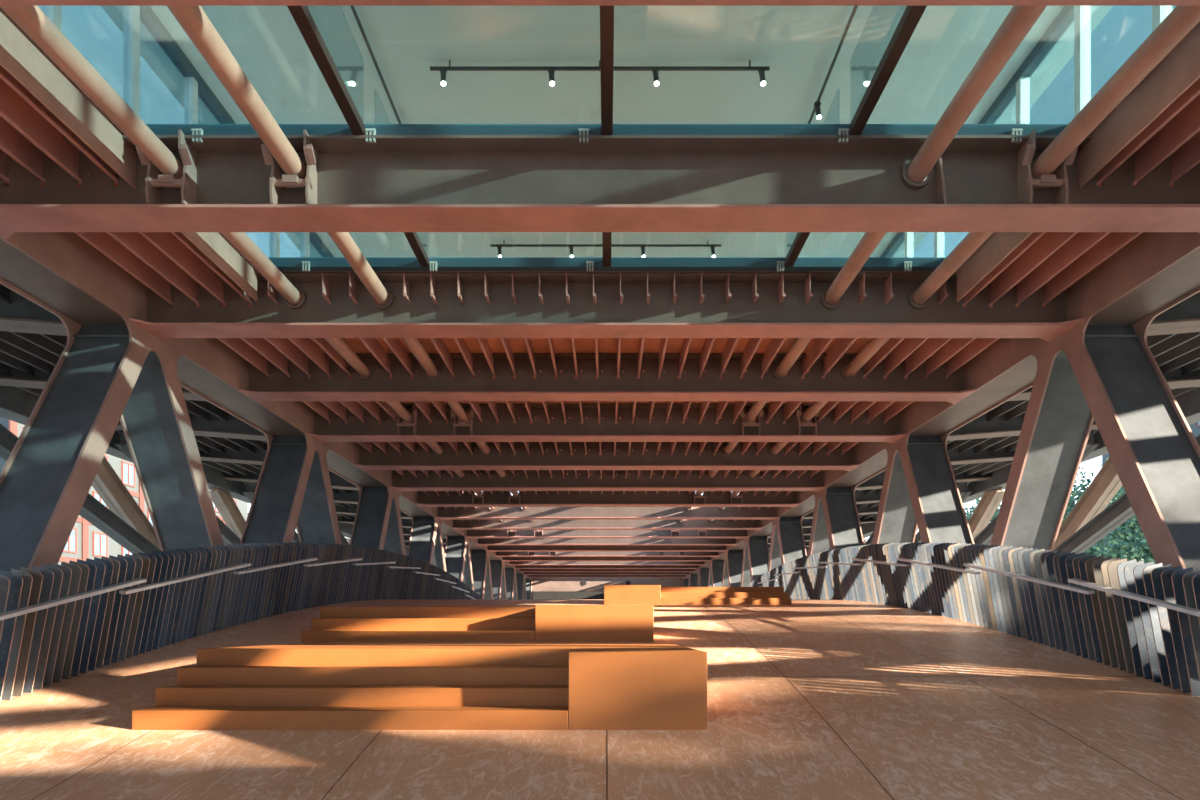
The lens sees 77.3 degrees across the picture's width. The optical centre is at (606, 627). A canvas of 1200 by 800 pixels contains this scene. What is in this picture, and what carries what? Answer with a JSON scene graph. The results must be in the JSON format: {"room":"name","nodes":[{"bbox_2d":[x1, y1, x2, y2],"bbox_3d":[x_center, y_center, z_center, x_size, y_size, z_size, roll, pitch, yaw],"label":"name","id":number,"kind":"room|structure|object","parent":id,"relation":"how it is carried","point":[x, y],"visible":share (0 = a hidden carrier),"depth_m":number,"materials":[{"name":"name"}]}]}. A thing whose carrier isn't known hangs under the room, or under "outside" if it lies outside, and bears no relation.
{"room":"covered pedestrian bridge","nodes":[
{"label":"covered pedestrian bridge","id":0,"kind":"room"},
{"bbox_2d":[0,182,533,599],"bbox_3d":[-6.625,-1.550,16.070,0.850,6.500,98.732,0,0,0],"label":"truss","id":1,"kind":"object","parent":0,"point":[109,369],"visible":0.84,"depth_m":10.88,"materials":[{"name":"metal"}]},
{"bbox_2d":[0,290,66,335],"bbox_3d":[-9.025,-4.330,10.125,3.950,0.660,0.450,0,0,0],"label":"beam","id":2,"kind":"structure","parent":1,"relation":"attached to","point":[23,315],"depth_m":10.11,"materials":[{"name":"metal"}]},
{"bbox_2d":[0,366,205,400],"bbox_3d":[-9.025,-4.330,13.010,3.950,0.660,0.450,0,0,0],"label":"beam","id":3,"kind":"structure","parent":1,"relation":"attached to","point":[18,378],"depth_m":13.00,"materials":[{"name":"metal"}]},
{"bbox_2d":[116,412,266,440],"bbox_3d":[-9.025,-4.330,15.895,3.950,0.660,0.450,0,0,0],"label":"beam","id":4,"kind":"structure","parent":1,"relation":"attached to","point":[235,428],"depth_m":15.88,"materials":[{"name":"metal"}]},
{"bbox_2d":[198,446,265,464],"bbox_3d":[-9.025,-4.330,18.780,3.950,0.660,0.450,0,0,0],"label":"beam","id":5,"kind":"structure","parent":1,"relation":"attached to","point":[246,456],"depth_m":18.77,"materials":[{"name":"metal"}]},
{"bbox_2d":[222,470,357,489],"bbox_3d":[-9.025,-4.330,21.665,3.950,0.660,0.450,0,0,0],"label":"beam","id":6,"kind":"structure","parent":1,"relation":"attached to","point":[337,482],"depth_m":21.65,"materials":[{"name":"metal"}]},
{"bbox_2d":[333,489,358,503],"bbox_3d":[-9.025,-4.330,24.550,3.950,0.660,0.450,0,0,0],"label":"beam","id":7,"kind":"structure","parent":1,"relation":"attached to","point":[341,497],"depth_m":24.54,"materials":[{"name":"metal"}]},
{"bbox_2d":[335,504,410,518],"bbox_3d":[-9.025,-4.330,27.435,3.950,0.660,0.450,0,0,0],"label":"beam","id":8,"kind":"structure","parent":1,"relation":"attached to","point":[349,510],"depth_m":27.43,"materials":[{"name":"metal"}]},
{"bbox_2d":[337,516,411,527],"bbox_3d":[-9.025,-4.330,30.320,3.950,0.660,0.450,0,0,0],"label":"beam","id":9,"kind":"structure","parent":1,"relation":"attached to","point":[406,523],"depth_m":30.31,"materials":[{"name":"metal"}]},
{"bbox_2d":[402,527,445,537],"bbox_3d":[-9.025,-4.330,33.205,3.950,0.660,0.450,0,0,0],"label":"beam","id":10,"kind":"structure","parent":1,"relation":"attached to","point":[405,531],"depth_m":33.20,"materials":[{"name":"metal"}]},
{"bbox_2d":[404,535,445,543],"bbox_3d":[-9.025,-4.330,36.090,3.950,0.660,0.450,0,0,0],"label":"beam","id":11,"kind":"structure","parent":1,"relation":"attached to","point":[405,537],"depth_m":36.08,"materials":[{"name":"metal"}]},
{"bbox_2d":[533,592,603,599],"bbox_3d":[0.000,-1.000,65.180,14.400,7.200,0.300,0,0,0],"label":"wall","id":12,"kind":"structure","parent":0,"point":[537,595],"depth_m":65.03,"materials":[{"name":"concrete"}]},
{"bbox_2d":[0,599,1199,799],"bbox_3d":[0.000,2.988,15.250,12.200,7.541,98.500,0,0,0],"label":"floor","id":13,"kind":"structure","parent":0,"point":[834,699],"depth_m":5.98,"materials":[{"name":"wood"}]},
{"bbox_2d":[0,555,145,702],"bbox_3d":[-5.560,0.056,7.245,0.480,1.750,2.830,0,0,0],"label":"fence panel","id":14,"kind":"object","parent":13,"relation":"on","point":[58,622],"visible":0.93,"depth_m":7.54,"materials":[{"name":"metal"}]},
{"bbox_2d":[111,544,250,662],"bbox_3d":[-5.560,-0.392,9.795,0.480,1.670,2.830,0,0,0],"label":"fence panel","id":15,"kind":"object","parent":13,"relation":"on","point":[185,594],"visible":0.9,"depth_m":9.58,"materials":[{"name":"metal"}]},
{"bbox_2d":[226,542,316,626],"bbox_3d":[-5.560,-0.754,12.345,0.480,1.590,2.830,0,0,0],"label":"fence panel","id":16,"kind":"object","parent":13,"relation":"on","point":[272,584],"visible":0.84,"depth_m":12.13,"materials":[{"name":"metal"}]},
{"bbox_2d":[298,542,361,609],"bbox_3d":[-5.560,-1.033,14.895,0.480,1.510,2.830,0,0,0],"label":"fence panel","id":17,"kind":"object","parent":13,"relation":"on","point":[326,579],"visible":0.84,"depth_m":14.69,"materials":[{"name":"metal"}]},
{"bbox_2d":[347,545,394,601],"bbox_3d":[-5.560,-1.227,17.445,0.480,1.429,2.830,0,0,0],"label":"fence panel","id":18,"kind":"object","parent":13,"relation":"on","point":[368,577],"visible":0.81,"depth_m":17.24,"materials":[{"name":"metal"}]},
{"bbox_2d":[382,551,420,599],"bbox_3d":[-5.560,-1.336,19.995,0.480,1.349,2.830,0,0,0],"label":"fence panel","id":19,"kind":"object","parent":13,"relation":"on","point":[400,574],"visible":0.79,"depth_m":19.89,"materials":[{"name":"metal"}]},
{"bbox_2d":[132,644,706,729],"bbox_3d":[-1.550,0.696,7.900,4.760,0.994,3.400,0,0,0],"label":"bench","id":20,"kind":"object","parent":13,"relation":"on","point":[284,686],"visible":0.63,"depth_m":6.53,"materials":[{"name":"orange wood"}]},
{"bbox_2d":[409,558,439,599],"bbox_3d":[-5.560,-1.363,22.545,0.480,1.305,2.830,0,0,0],"label":"fence panel","id":21,"kind":"object","parent":13,"relation":"on","point":[423,579],"visible":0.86,"depth_m":22.45,"materials":[{"name":"metal"}]},
{"bbox_2d":[431,567,455,599],"bbox_3d":[-5.560,-1.302,25.095,0.480,1.382,2.830,0,0,0],"label":"fence panel","id":22,"kind":"object","parent":13,"relation":"on","point":[442,587],"visible":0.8,"depth_m":24.89,"materials":[{"name":"metal"}]},
{"bbox_2d":[449,576,469,599],"bbox_3d":[-5.560,-1.157,27.645,0.480,1.462,2.830,0,0,0],"label":"fence panel","id":23,"kind":"object","parent":13,"relation":"on","point":[458,590],"visible":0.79,"depth_m":27.42,"materials":[{"name":"metal"}]},
{"bbox_2d":[465,586,477,599],"bbox_3d":[-5.560,-0.929,30.195,0.480,1.542,2.830,0,0,0],"label":"fence panel","id":24,"kind":"object","parent":13,"relation":"on","point":[472,595],"visible":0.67,"depth_m":29.86,"materials":[{"name":"metal"}]},
{"bbox_2d":[301,605,653,641],"bbox_3d":[-1.695,0.129,11.300,4.610,0.854,3.000,0,0,0],"label":"bench","id":25,"kind":"object","parent":13,"relation":"on","point":[539,623],"visible":0.44,"depth_m":9.80,"materials":[{"name":"orange wood"}]},
{"bbox_2d":[604,585,791,604],"bbox_3d":[1.830,-0.495,16.200,3.780,0.740,2.200,0,0,0],"label":"block","id":26,"kind":"object","parent":13,"relation":"on","point":[613,594],"visible":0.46,"depth_m":15.10,"materials":[{"name":"orange wood"}]},
{"bbox_2d":[747,576,762,586],"bbox_3d":[5.560,-1.157,27.645,0.480,1.462,2.830,0,0,0],"label":"fence panel","id":27,"kind":"object","parent":13,"relation":"on","point":[755,582],"visible":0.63,"depth_m":27.24,"materials":[{"name":"metal"}]},
{"bbox_2d":[758,567,779,586],"bbox_3d":[5.560,-1.302,25.095,0.480,1.382,2.830,0,0,0],"label":"fence panel","id":28,"kind":"object","parent":13,"relation":"on","point":[768,579],"visible":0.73,"depth_m":24.86,"materials":[{"name":"metal"}]},
{"bbox_2d":[774,559,804,599],"bbox_3d":[5.560,-1.363,22.545,0.480,1.305,2.830,0,0,0],"label":"fence panel","id":29,"kind":"object","parent":13,"relation":"on","point":[790,579],"visible":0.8,"depth_m":22.33,"materials":[{"name":"metal"}]},
{"bbox_2d":[793,551,831,599],"bbox_3d":[5.560,-1.336,19.995,0.480,1.349,2.830,0,0,0],"label":"fence panel","id":30,"kind":"object","parent":13,"relation":"on","point":[813,574],"visible":0.86,"depth_m":19.90,"materials":[{"name":"metal"}]},
{"bbox_2d":[819,545,866,601],"bbox_3d":[5.560,-1.227,17.445,0.480,1.429,2.830,0,0,0],"label":"fence panel","id":31,"kind":"object","parent":13,"relation":"on","point":[845,576],"visible":0.8,"depth_m":17.36,"materials":[{"name":"metal"}]},
{"bbox_2d":[852,542,915,609],"bbox_3d":[5.560,-1.033,14.895,0.480,1.509,2.830,0,0,0],"label":"fence panel","id":32,"kind":"object","parent":13,"relation":"on","point":[887,579],"visible":0.84,"depth_m":14.68,"materials":[{"name":"metal"}]},
{"bbox_2d":[897,542,987,626],"bbox_3d":[5.560,-0.754,12.345,0.480,1.590,2.830,0,0,0],"label":"fence panel","id":33,"kind":"object","parent":13,"relation":"on","point":[941,584],"visible":0.82,"depth_m":12.13,"materials":[{"name":"metal"}]},
{"bbox_2d":[963,544,1102,662],"bbox_3d":[5.560,-0.392,9.795,0.480,1.670,2.830,0,0,0],"label":"fence panel","id":34,"kind":"object","parent":13,"relation":"on","point":[1028,594],"visible":0.84,"depth_m":9.57,"materials":[{"name":"metal"}]},
{"bbox_2d":[1068,555,1199,695],"bbox_3d":[5.560,0.056,7.245,0.480,1.750,2.830,0,0,0],"label":"fence panel","id":35,"kind":"object","parent":13,"relation":"on","point":[1147,615],"visible":0.93,"depth_m":7.66,"materials":[{"name":"metal"}]},
{"bbox_2d":[0,7,1199,543],"bbox_3d":[0.000,-4.588,13.915,22.000,0.575,95.830,0,0,0],"label":"ceiling","id":36,"kind":"structure","parent":0,"point":[40,104],"depth_m":9.89,"materials":[{"name":"paint"}]},
{"bbox_2d":[0,424,159,553],"bbox_3d":[-10.650,-0.900,19.721,0.300,6.962,18.082,0,0,0],"label":"brace","id":37,"kind":"object","parent":36,"relation":"attached to","point":[93,511],"visible":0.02,"depth_m":15.91,"materials":[{"name":"paint"}]},
{"bbox_2d":[115,430,240,544],"bbox_3d":[-10.650,-0.900,25.491,0.300,6.962,18.082,0,0,0],"label":"brace","id":38,"kind":"object","parent":36,"relation":"attached to","point":[228,536],"visible":0.14,"depth_m":20.63,"materials":[{"name":"paint"}]},
{"bbox_2d":[0,386,407,555],"bbox_3d":[-11.250,-4.375,13.915,0.500,0.750,95.830,0,0,0],"label":"girder","id":39,"kind":"object","parent":36,"relation":"attached to","point":[17,405],"visible":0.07,"depth_m":16.79,"materials":[{"name":"metal"}]},
{"bbox_2d":[242,482,299,542],"bbox_3d":[-10.650,-0.900,31.261,0.300,6.962,18.082,0,0,0],"label":"brace","id":40,"kind":"object","parent":36,"relation":"attached to","point":[251,486],"visible":0.19,"depth_m":22.43,"materials":[{"name":"paint"}]},
{"bbox_2d":[340,531,348,544],"bbox_3d":[-10.650,-0.900,37.031,0.300,6.962,18.082,0,0,0],"label":"brace","id":41,"kind":"object","parent":36,"relation":"attached to","point":[344,541],"visible":0.02,"depth_m":30.15,"materials":[{"name":"paint"}]},
{"bbox_2d":[0,129,1199,239],"bbox_3d":[0.000,-4.350,7.355,12.400,0.700,0.770,0,0,0],"label":"cross beam","id":42,"kind":"structure","parent":36,"relation":"attached to","point":[228,183],"depth_m":7.35,"materials":[{"name":"brown metal"}]},
{"bbox_2d":[0,0,1199,5],"bbox_3d":[0.000,-4.344,4.595,12.400,0.688,0.770,0,0,0],"label":"cross beam","id":43,"kind":"structure","parent":36,"relation":"attached to","point":[2,2],"depth_m":4.80,"materials":[{"name":"brown metal"}]},
{"bbox_2d":[130,273,1083,341],"bbox_3d":[0.000,-4.344,10.125,12.400,0.688,0.770,0,0,0],"label":"cross beam","id":44,"kind":"structure","parent":36,"relation":"attached to","point":[313,317],"depth_m":10.11,"materials":[{"name":"brown metal"}]},
{"bbox_2d":[239,353,974,403],"bbox_3d":[0.000,-4.344,13.010,12.400,0.688,0.770,0,0,0],"label":"cross beam","id":45,"kind":"structure","parent":36,"relation":"attached to","point":[377,386],"depth_m":13.00,"materials":[{"name":"brown metal"}]},
{"bbox_2d":[307,403,906,443],"bbox_3d":[0.000,-4.350,15.895,12.400,0.700,0.770,0,0,0],"label":"cross beam","id":46,"kind":"structure","parent":36,"relation":"attached to","point":[420,430],"depth_m":15.88,"materials":[{"name":"brown metal"}]},
{"bbox_2d":[354,442,859,470],"bbox_3d":[0.000,-4.344,18.780,12.400,0.688,0.770,0,0,0],"label":"cross beam","id":47,"kind":"structure","parent":36,"relation":"attached to","point":[448,460],"depth_m":18.77,"materials":[{"name":"brown metal"}]},
{"bbox_2d":[268,167,945,272],"bbox_3d":[0.000,-5.060,8.735,9.160,0.860,2.330,0,0,0],"label":"skylight","id":48,"kind":"object","parent":36,"relation":"in","point":[421,263],"visible":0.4,"depth_m":9.74,"materials":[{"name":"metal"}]},
{"bbox_2d":[388,470,825,491],"bbox_3d":[0.000,-4.344,21.665,12.400,0.688,0.770,0,0,0],"label":"cross beam","id":49,"kind":"structure","parent":36,"relation":"attached to","point":[469,482],"depth_m":21.65,"materials":[{"name":"brown metal"}]},
{"bbox_2d":[415,491,798,507],"bbox_3d":[0.000,-4.350,24.550,12.400,0.700,0.770,0,0,0],"label":"cross beam","id":50,"kind":"structure","parent":36,"relation":"attached to","point":[487,499],"depth_m":24.54,"materials":[{"name":"brown metal"}]},
{"bbox_2d":[435,507,778,519],"bbox_3d":[0.000,-4.344,27.435,12.400,0.688,0.770,0,0,0],"label":"cross beam","id":51,"kind":"structure","parent":36,"relation":"attached to","point":[481,513],"depth_m":27.43,"materials":[{"name":"brown metal"}]},
{"bbox_2d":[167,6,532,520],"bbox_3d":[-3.020,-4.440,26.865,0.200,0.200,69.730,0,0,0],"label":"pipe","id":52,"kind":"object","parent":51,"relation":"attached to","point":[193,20],"visible":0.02,"depth_m":6.54,"materials":[{"name":"metal"}]},
{"bbox_2d":[710,6,1199,520],"bbox_3d":[4.200,-4.440,26.865,0.200,0.200,69.730,0,0,0],"label":"pipe","id":53,"kind":"object","parent":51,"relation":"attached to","point":[1181,20],"visible":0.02,"depth_m":6.56,"materials":[{"name":"metal"}]},
{"bbox_2d":[452,520,761,529],"bbox_3d":[0.000,-4.344,30.320,12.400,0.688,0.770,0,0,0],"label":"cross beam","id":54,"kind":"structure","parent":36,"relation":"attached to","point":[458,524],"depth_m":30.31,"materials":[{"name":"brown metal"}]},
{"bbox_2d":[465,530,748,538],"bbox_3d":[0.000,-4.350,33.205,12.400,0.700,0.770,0,0,0],"label":"cross beam","id":55,"kind":"structure","parent":36,"relation":"attached to","point":[470,533],"depth_m":33.20,"materials":[{"name":"brown metal"}]},
{"bbox_2d":[477,538,736,545],"bbox_3d":[0.000,-4.344,36.090,12.400,0.688,0.770,0,0,0],"label":"cross beam","id":56,"kind":"structure","parent":36,"relation":"attached to","point":[481,541],"depth_m":36.08,"materials":[{"name":"brown metal"}]},
{"bbox_2d":[487,545,726,551],"bbox_3d":[0.000,-4.344,38.975,12.400,0.688,0.770,0,0,0],"label":"cross beam","id":57,"kind":"structure","parent":36,"relation":"attached to","point":[491,548],"depth_m":38.96,"materials":[{"name":"brown metal"}]},
{"bbox_2d":[681,6,1046,520],"bbox_3d":[3.020,-4.440,26.865,0.200,0.200,69.730,0,0,0],"label":"pipe","id":58,"kind":"object","parent":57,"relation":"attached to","point":[1020,20],"visible":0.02,"depth_m":6.56,"materials":[{"name":"metal"}]},
{"bbox_2d":[495,551,718,556],"bbox_3d":[0.000,-4.350,41.860,12.400,0.700,0.770,0,0,0],"label":"cross beam","id":59,"kind":"structure","parent":36,"relation":"attached to","point":[498,553],"depth_m":41.85,"materials":[{"name":"brown metal"}]},
{"bbox_2d":[502,557,711,560],"bbox_3d":[0.000,-4.344,44.745,12.400,0.688,0.770,0,0,0],"label":"cross beam","id":60,"kind":"structure","parent":36,"relation":"attached to","point":[504,558],"depth_m":44.73,"materials":[{"name":"brown metal"}]},
{"bbox_2d":[509,561,704,564],"bbox_3d":[0.000,-4.344,47.630,12.400,0.688,0.770,0,0,0],"label":"cross beam","id":61,"kind":"structure","parent":36,"relation":"attached to","point":[510,562],"depth_m":47.62,"materials":[{"name":"brown metal"}]},
{"bbox_2d":[515,565,698,568],"bbox_3d":[0.000,-4.350,50.515,12.400,0.700,0.770,0,0,0],"label":"cross beam","id":62,"kind":"structure","parent":36,"relation":"attached to","point":[516,566],"depth_m":50.51,"materials":[{"name":"brown metal"}]},
{"bbox_2d":[519,569,694,571],"bbox_3d":[0.000,-4.344,53.400,12.400,0.688,0.770,0,0,0],"label":"cross beam","id":63,"kind":"structure","parent":36,"relation":"attached to","point":[521,570],"depth_m":53.40,"materials":[{"name":"brown metal"}]},
{"bbox_2d":[524,572,689,574],"bbox_3d":[0.000,-4.344,56.285,12.400,0.688,0.770,0,0,0],"label":"cross beam","id":64,"kind":"structure","parent":36,"relation":"attached to","point":[525,573],"depth_m":56.27,"materials":[{"name":"brown metal"}]},
{"bbox_2d":[528,575,685,577],"bbox_3d":[0.000,-4.350,59.170,12.400,0.700,0.770,0,0,0],"label":"cross beam","id":65,"kind":"structure","parent":36,"relation":"attached to","point":[529,576],"depth_m":59.16,"materials":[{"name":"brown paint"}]},
{"bbox_2d":[146,6,1067,142],"bbox_3d":[0.000,-5.060,6.065,9.160,0.860,2.510,0,0,0],"label":"skylight","id":66,"kind":"object","parent":36,"relation":"in","point":[301,15],"visible":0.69,"depth_m":7.16,"materials":[{"name":"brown metal"}]},
{"bbox_2d":[865,531,873,544],"bbox_3d":[10.650,-0.900,37.031,0.300,6.962,18.082,0,0,0],"label":"brace","id":67,"kind":"object","parent":36,"relation":"attached to","point":[869,541],"visible":0.02,"depth_m":30.14,"materials":[{"name":"paint"}]},
{"bbox_2d":[914,482,971,542],"bbox_3d":[10.650,-0.900,31.261,0.300,6.962,18.082,0,0,0],"label":"brace","id":68,"kind":"object","parent":36,"relation":"attached to","point":[962,486],"visible":0.19,"depth_m":22.43,"materials":[{"name":"paint"}]},
{"bbox_2d":[806,387,1199,555],"bbox_3d":[11.250,-4.375,13.915,0.500,0.750,95.830,0,0,0],"label":"girder","id":69,"kind":"object","parent":36,"relation":"attached to","point":[1188,402],"visible":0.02,"depth_m":20.50,"materials":[{"name":"metal"}]},
{"bbox_2d":[973,430,1098,545],"bbox_3d":[10.650,-0.900,25.491,0.300,6.962,18.082,0,0,0],"label":"brace","id":70,"kind":"object","parent":36,"relation":"attached to","point":[984,537],"visible":0.14,"depth_m":20.63,"materials":[{"name":"paint"}]},
{"bbox_2d":[1053,435,1199,553],"bbox_3d":[10.650,-0.900,19.721,0.300,6.962,18.082,0,0,0],"label":"brace","id":71,"kind":"object","parent":36,"relation":"attached to","point":[1119,511],"visible":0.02,"depth_m":16.14,"materials":[{"name":"paint"}]},
{"bbox_2d":[101,6,1112,256],"bbox_3d":[0.000,-8.785,7.250,14.100,0.250,27.700,0,0,0],"label":"ceiling","id":72,"kind":"structure","parent":0,"point":[799,45],"depth_m":11.67,"materials":[{"name":"paint"}]},
{"bbox_2d":[350,6,401,123],"bbox_3d":[-3.500,-8.590,12.250,0.036,0.140,6.500,0,0,0],"label":"track light","id":73,"kind":"object","parent":72,"relation":"attached to","point":[352,7],"visible":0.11,"depth_m":11.30,"materials":[{"name":"black metal"}]},
{"bbox_2d":[430,60,599,85],"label":"track light","id":74,"kind":"object","parent":72,"relation":"attached to","point":[551,70],"depth_m":11.43,"materials":[{"name":"black metal"}]},
{"bbox_2d":[490,240,602,256],"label":"track light","id":75,"kind":"object","parent":72,"relation":"attached to","point":[571,246],"depth_m":16.73,"materials":[{"name":"black metal"}]},
{"bbox_2d":[611,240,720,256],"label":"track light","id":76,"kind":"object","parent":72,"relation":"attached to","point":[712,246],"depth_m":16.73,"materials":[{"name":"black metal"}]},
{"bbox_2d":[614,60,769,85],"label":"track light","id":77,"kind":"object","parent":72,"relation":"attached to","point":[655,70],"depth_m":11.43,"materials":[{"name":"black metal"}]},
{"bbox_2d":[808,6,857,123],"bbox_3d":[3.423,-8.459,12.250,0.107,0.402,6.500,0,0,0],"label":"track light","id":78,"kind":"object","parent":72,"relation":"attached to","point":[817,104],"visible":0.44,"depth_m":11.53,"materials":[{"name":"black metal"}]},
{"bbox_2d":[532,577,681,591],"bbox_3d":[0.000,-3.840,62.030,12.400,1.640,0.400,0,0,0],"label":"wall","id":79,"kind":"structure","parent":0,"point":[539,584],"depth_m":61.88,"materials":[{"name":"grey paint"}]},
{"bbox_2d":[682,232,1199,586],"bbox_3d":[6.625,-1.550,16.070,0.850,6.500,98.732,0,0,0],"label":"truss","id":80,"kind":"object","parent":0,"point":[1104,369],"visible":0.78,"depth_m":10.95,"materials":[{"name":"metal"}]},
{"bbox_2d":[768,535,809,543],"bbox_3d":[9.025,-4.330,36.090,3.950,0.660,0.450,0,0,0],"label":"beam","id":81,"kind":"structure","parent":80,"relation":"attached to","point":[805,537],"depth_m":36.08,"materials":[{"name":"metal"}]},
{"bbox_2d":[768,527,811,537],"bbox_3d":[9.025,-4.330,33.205,3.950,0.660,0.450,0,0,0],"label":"beam","id":82,"kind":"structure","parent":80,"relation":"attached to","point":[805,531],"depth_m":33.20,"materials":[{"name":"metal"}]},
{"bbox_2d":[802,516,876,527],"bbox_3d":[9.025,-4.330,30.320,3.950,0.660,0.450,0,0,0],"label":"beam","id":83,"kind":"structure","parent":80,"relation":"attached to","point":[805,523],"depth_m":30.31,"materials":[{"name":"metal"}]},
{"bbox_2d":[803,504,878,518],"bbox_3d":[9.025,-4.330,27.435,3.950,0.660,0.450,0,0,0],"label":"beam","id":84,"kind":"structure","parent":80,"relation":"attached to","point":[864,510],"depth_m":27.43,"materials":[{"name":"metal"}]},
{"bbox_2d":[855,489,880,503],"bbox_3d":[9.025,-4.330,24.550,3.950,0.660,0.450,0,0,0],"label":"beam","id":85,"kind":"structure","parent":80,"relation":"attached to","point":[861,497],"depth_m":24.54,"materials":[{"name":"metal"}]},
{"bbox_2d":[856,470,991,489],"bbox_3d":[9.025,-4.330,21.665,3.950,0.660,0.450,0,0,0],"label":"beam","id":86,"kind":"structure","parent":80,"relation":"attached to","point":[876,482],"depth_m":21.65,"materials":[{"name":"metal"}]},
{"bbox_2d":[948,447,1015,464],"bbox_3d":[9.025,-4.330,18.780,3.950,0.660,0.450,0,0,0],"label":"beam","id":87,"kind":"structure","parent":80,"relation":"attached to","point":[968,456],"depth_m":18.77,"materials":[{"name":"metal"}]},
{"bbox_2d":[947,413,1097,440],"bbox_3d":[9.025,-4.330,15.895,3.950,0.660,0.450,0,0,0],"label":"beam","id":88,"kind":"structure","parent":80,"relation":"attached to","point":[978,428],"depth_m":15.88,"materials":[{"name":"metal"}]},
{"bbox_2d":[1008,367,1199,400],"bbox_3d":[9.025,-4.330,13.010,3.950,0.660,0.450,0,0,0],"label":"beam","id":89,"kind":"structure","parent":80,"relation":"attached to","point":[1174,379],"depth_m":13.00,"materials":[{"name":"metal"}]},
{"bbox_2d":[1147,292,1199,335],"bbox_3d":[9.025,-4.330,10.125,3.950,0.660,0.450,0,0,0],"label":"beam","id":90,"kind":"structure","parent":80,"relation":"attached to","point":[1184,317],"depth_m":10.11,"materials":[{"name":"metal"}]},
{"bbox_3d":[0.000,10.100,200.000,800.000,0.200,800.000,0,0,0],"label":"ground","id":91,"kind":"structure","parent":0,"visible":0},
{"bbox_2d":[0,417,247,564],"bbox_3d":[-54.000,-4.000,77.000,16.800,28.000,38.800,0,0,0],"label":"building","id":92,"kind":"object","parent":91,"relation":"on","point":[85,540],"visible":0.06,"depth_m":67.91,"materials":[{"name":"red stone"}]},
{"bbox_2d":[965,498,1001,522],"bbox_3d":[44.832,-2.883,88.616,11.907,25.765,10.633,0,0,3],"label":"tree","id":93,"kind":"object","parent":91,"relation":"on","point":[971,509],"visible":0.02,"depth_m":88.23,"materials":[{"name":"green plant"}]},
{"bbox_2d":[1061,486,1102,555],"bbox_3d":[43.239,-1.653,70.591,10.586,23.306,9.581,0,0,-28],"label":"tree","id":94,"kind":"object","parent":91,"relation":"on","point":[1076,493],"visible":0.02,"depth_m":69.47,"materials":[{"name":"green plant"}]},
{"bbox_2d":[1066,466,1113,512],"bbox_3d":[49.088,-4.207,78.658,11.622,28.414,10.297,0,0,-12],"label":"tree","id":95,"kind":"object","parent":91,"relation":"on","point":[1082,485],"visible":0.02,"depth_m":76.88,"materials":[{"name":"green plant"}]},
{"bbox_2d":[1092,458,1142,558],"bbox_3d":[45.727,-3.639,62.290,11.225,27.278,9.739,0,0,-40],"label":"tree","id":96,"kind":"object","parent":91,"relation":"on","point":[1107,458],"visible":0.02,"depth_m":62.70,"materials":[{"name":"green plant"}]},
{"bbox_2d":[1085,486,1155,564],"bbox_3d":[40.585,-1.653,55.227,9.581,23.306,10.586,0,0,31],"label":"tree","id":97,"kind":"object","parent":91,"relation":"on","point":[1132,539],"visible":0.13,"depth_m":53.87,"materials":[{"name":"green plant"}]},
{"bbox_2d":[1102,422,1199,464],"bbox_3d":[75.000,-8.250,80.000,18.800,36.500,40.800,0,0,0],"label":"building","id":98,"kind":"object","parent":91,"relation":"on","point":[1195,428],"visible":0.02,"depth_m":84.25,"materials":[{"name":"grey"}]},
{"bbox_3d":[-11.250,2.450,13.915,0.500,0.500,95.830,0,0,0],"label":"girder","id":99,"kind":"object","parent":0,"visible":0},
{"bbox_2d":[92,456,160,549],"bbox_3d":[-11.250,-0.900,20.059,0.300,7.222,8.919,0,0,0],"label":"brace","id":100,"kind":"object","parent":99,"relation":"attached to","point":[108,485],"visible":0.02,"depth_m":17.26,"materials":[{"name":"paint"}]},
{"bbox_2d":[209,488,245,538],"bbox_3d":[-11.250,-0.900,25.829,0.300,7.222,8.919,0,0,0],"label":"brace","id":101,"kind":"object","parent":99,"relation":"attached to","point":[224,502],"visible":0.17,"depth_m":22.25,"materials":[{"name":"paint"}]},
{"bbox_3d":[11.250,2.450,13.915,0.500,0.500,95.830,0,0,0],"label":"girder","id":102,"kind":"object","parent":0,"visible":0},
{"bbox_2d":[968,488,1004,538],"bbox_3d":[11.250,-0.900,25.829,0.300,7.222,8.919,0,0,0],"label":"brace","id":103,"kind":"object","parent":102,"relation":"attached to","point":[989,502],"visible":0.14,"depth_m":22.25,"materials":[{"name":"paint"}]},
{"bbox_2d":[1053,456,1121,549],"bbox_3d":[11.250,-0.900,20.059,0.300,7.222,8.919,0,0,0],"label":"brace","id":104,"kind":"object","parent":102,"relation":"attached to","point":[1105,485],"visible":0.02,"depth_m":17.26,"materials":[{"name":"paint"}]},
{"bbox_3d":[0.000,-4.736,13.915,23.000,0.029,95.830,0,0,0],"label":"roof","id":105,"kind":"structure","parent":0,"visible":0},
{"bbox_2d":[42,6,333,256],"bbox_3d":[-6.450,-6.710,7.250,0.160,3.900,26.500,0,0,0],"label":"window","id":106,"kind":"structure","parent":105,"relation":"on","point":[195,86],"depth_m":11.00,"materials":[{"name":"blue glass"}]},
{"bbox_2d":[880,6,1171,256],"bbox_3d":[6.450,-6.710,7.250,0.160,3.900,26.500,0,0,0],"label":"window","id":107,"kind":"structure","parent":105,"relation":"on","point":[1018,86],"depth_m":10.89,"materials":[{"name":"blue glass"}]},
{"bbox_3d":[0.000,-4.344,-4.175,12.400,0.688,0.770,0,0,0],"label":"cross beam","id":108,"kind":"structure","parent":0,"visible":0},
{"bbox_2d":[0,6,503,520],"bbox_3d":[-4.200,-4.440,26.865,0.200,0.200,69.730,0,0,0],"label":"pipe","id":109,"kind":"object","parent":108,"relation":"attached to","point":[32,20],"visible":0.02,"depth_m":6.54,"materials":[{"name":"metal"}]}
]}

